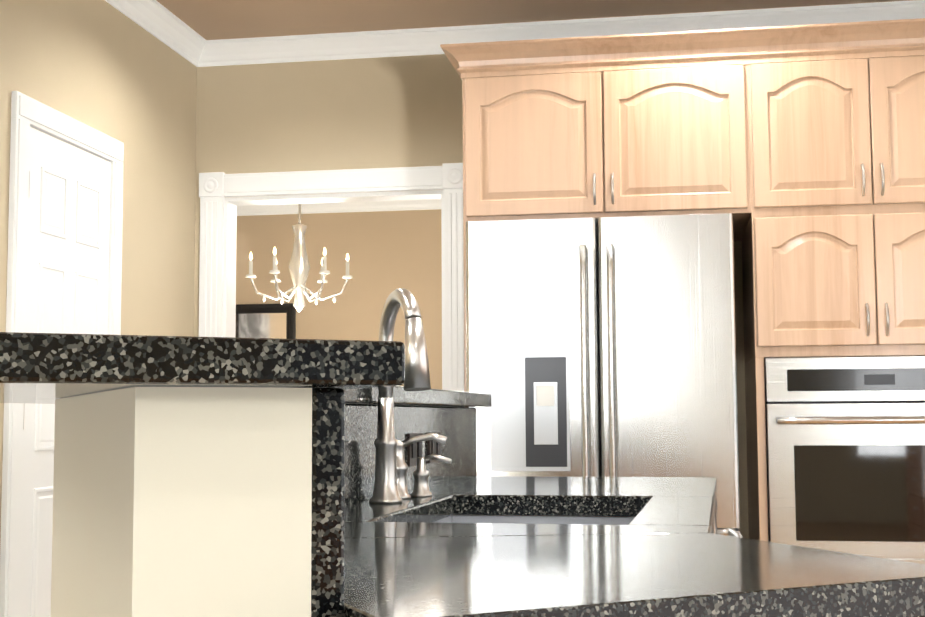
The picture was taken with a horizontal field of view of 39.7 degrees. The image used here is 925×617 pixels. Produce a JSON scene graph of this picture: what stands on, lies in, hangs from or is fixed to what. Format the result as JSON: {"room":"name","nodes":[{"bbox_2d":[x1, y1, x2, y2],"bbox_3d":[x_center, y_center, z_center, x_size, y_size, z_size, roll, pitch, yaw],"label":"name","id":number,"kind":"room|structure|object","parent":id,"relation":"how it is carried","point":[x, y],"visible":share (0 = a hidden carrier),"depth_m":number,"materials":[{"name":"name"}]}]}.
{"room":"kitchen","nodes":[
{"label":"kitchen","id":0,"kind":"room"},
{"bbox_2d":[0,0,196,541],"bbox_3d":[-1.556,0.035,3.694,0.120,2.740,4.120,-1,-5,10],"label":"wall","id":1,"kind":"structure","parent":0,"point":[105,67],"depth_m":4.98,"materials":[{"name":"paint"}]},
{"bbox_2d":[0,91,123,616],"bbox_3d":[-1.327,0.398,4.388,0.084,2.130,0.800,-1,-5,10],"label":"door","id":2,"kind":"structure","parent":1,"relation":"attached to","point":[64,257],"depth_m":4.25,"materials":[{"name":"white wood"}]},
{"bbox_2d":[236,209,441,389],"bbox_3d":[0.099,0.519,9.550,4.290,2.740,0.120,-1,-5,10],"label":"wall","id":3,"kind":"structure","parent":0,"point":[388,252],"depth_m":9.69,"materials":[{"name":"paint"}]},
{"bbox_2d":[235,303,295,338],"bbox_3d":[-1.566,0.441,9.757,0.600,0.950,0.038,-1,-5,10],"label":"mirror","id":4,"kind":"object","parent":3,"relation":"attached to","point":[277,321],"visible":0.23,"depth_m":9.78,"materials":[{"name":"black"}]},
{"bbox_2d":[194,54,748,538],"bbox_3d":[1.020,0.137,5.072,4.500,2.740,0.540,-1,-5,10],"label":"wall","id":5,"kind":"structure","parent":0,"point":[344,114],"depth_m":5.57,"materials":[{"name":"paint"}]},
{"bbox_2d":[199,163,463,391],"bbox_3d":[-0.549,0.474,5.504,1.198,2.158,0.160,-1,-5,10],"label":"door frame","id":6,"kind":"structure","parent":5,"relation":"attached to","point":[222,195],"depth_m":5.54,"materials":[{"name":"white wood"}]},
{"bbox_2d":[460,28,755,240],"bbox_3d":[0.574,-0.619,4.974,1.018,0.645,0.756,-1,-5,10],"label":"upper cabinet","id":7,"kind":"object","parent":5,"relation":"attached to","point":[664,123],"depth_m":4.60,"materials":[{"name":"brown wood"}]},
{"bbox_2d":[740,18,924,369],"bbox_3d":[1.481,-0.383,4.801,0.820,1.155,0.756,-1,-5,10],"label":"upper cabinet","id":8,"kind":"object","parent":5,"relation":"attached to","point":[798,152],"depth_m":4.45,"materials":[{"name":"brown wood"}]},
{"bbox_2d":[764,356,924,563],"bbox_3d":[1.466,0.566,4.595,0.752,0.762,0.683,-1,-5,10],"label":"wall oven","id":9,"kind":"object","parent":8,"relation":"in","point":[845,445],"visible":0.73,"depth_m":4.35,"materials":[{"name":"silver metal"}]},
{"bbox_2d":[156,0,909,39],"bbox_3d":[-0.376,-1.482,2.680,7.400,0.100,14.330,-1,-5,10],"label":"ceiling","id":10,"kind":"structure","parent":0,"point":[218,19],"depth_m":5.25,"materials":[{"name":"paint"}]},
{"bbox_2d":[245,204,352,311],"bbox_3d":[-1.021,-0.475,8.032,0.643,0.999,0.655,-1,-5,10],"label":"dining chandelier","id":11,"kind":"object","parent":10,"relation":"hanging from","point":[299,267],"visible":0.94,"depth_m":7.97,"materials":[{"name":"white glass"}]},
{"bbox_3d":[0.013,1.481,3.929,14.000,0.120,17.000,-1,-5,10],"label":"floor","id":12,"kind":"structure","parent":0,"visible":0},
{"bbox_2d":[52,484,716,571],"bbox_3d":[0.130,0.823,2.141,1.069,0.890,2.524,-1,-5,11],"label":"kitchen island","id":13,"kind":"object","parent":12,"relation":"on","point":[373,505],"depth_m":2.03,"materials":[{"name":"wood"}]},
{"bbox_2d":[51,520,924,616],"bbox_3d":[0.080,0.294,1.406,0.906,0.040,0.905,-1,-5,11],"label":"island countertop","id":14,"kind":"structure","parent":13,"relation":"on","point":[273,568],"depth_m":1.18,"materials":[{"name":"black stone"}]},
{"bbox_2d":[388,476,716,507],"bbox_3d":[0.249,0.420,2.905,0.640,0.040,0.790,-1,-5,11],"label":"island countertop","id":15,"kind":"structure","parent":13,"relation":"on","point":[461,491],"depth_m":2.57,"materials":[{"name":"black stone"}]},
{"bbox_2d":[369,288,451,503],"bbox_3d":[-0.096,0.163,2.356,0.157,0.384,0.394,-1,-5,11],"label":"faucet","id":16,"kind":"object","parent":15,"relation":"on","point":[390,485],"depth_m":2.32,"materials":[{"name":"silver metal"}]},
{"bbox_2d":[466,213,739,532],"bbox_3d":[0.535,0.602,4.724,0.910,1.760,1.009,-1,-5,10],"label":"refrigerator","id":17,"kind":"object","parent":12,"relation":"on","point":[602,347],"visible":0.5,"depth_m":4.32,"materials":[{"name":"silver metal"}]},
{"bbox_2d":[714,498,742,537],"bbox_3d":[0.309,0.888,2.889,0.654,0.884,0.600,-1,-5,11],"label":"dishwasher","id":18,"kind":"object","parent":12,"relation":"on","point":[729,531],"visible":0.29,"depth_m":2.99,"materials":[{"name":"silver metal"}]},
{"bbox_3d":[-3.175,-0.182,1.020,2.179,2.740,9.950,-1,-5,10],"label":"wall","id":19,"kind":"structure","parent":0,"visible":0},
{"bbox_2d":[237,199,440,215],"bbox_3d":[0.076,-0.803,9.568,4.050,0.098,0.070,-1,-5,10],"label":"crown molding","id":20,"kind":"structure","parent":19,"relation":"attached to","point":[343,207],"depth_m":9.69,"materials":[{"name":"white wood"}]},
{"bbox_3d":[2.352,-0.313,-0.179,0.120,2.740,9.410,-1,-5,10],"label":"wall","id":21,"kind":"structure","parent":0,"visible":0},
{"bbox_2d":[105,0,924,66],"bbox_3d":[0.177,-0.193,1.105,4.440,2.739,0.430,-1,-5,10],"label":"crown molding","id":22,"kind":"structure","parent":21,"relation":"attached to","point":[162,23],"depth_m":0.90,"materials":[{"name":"white wood"}]}
]}

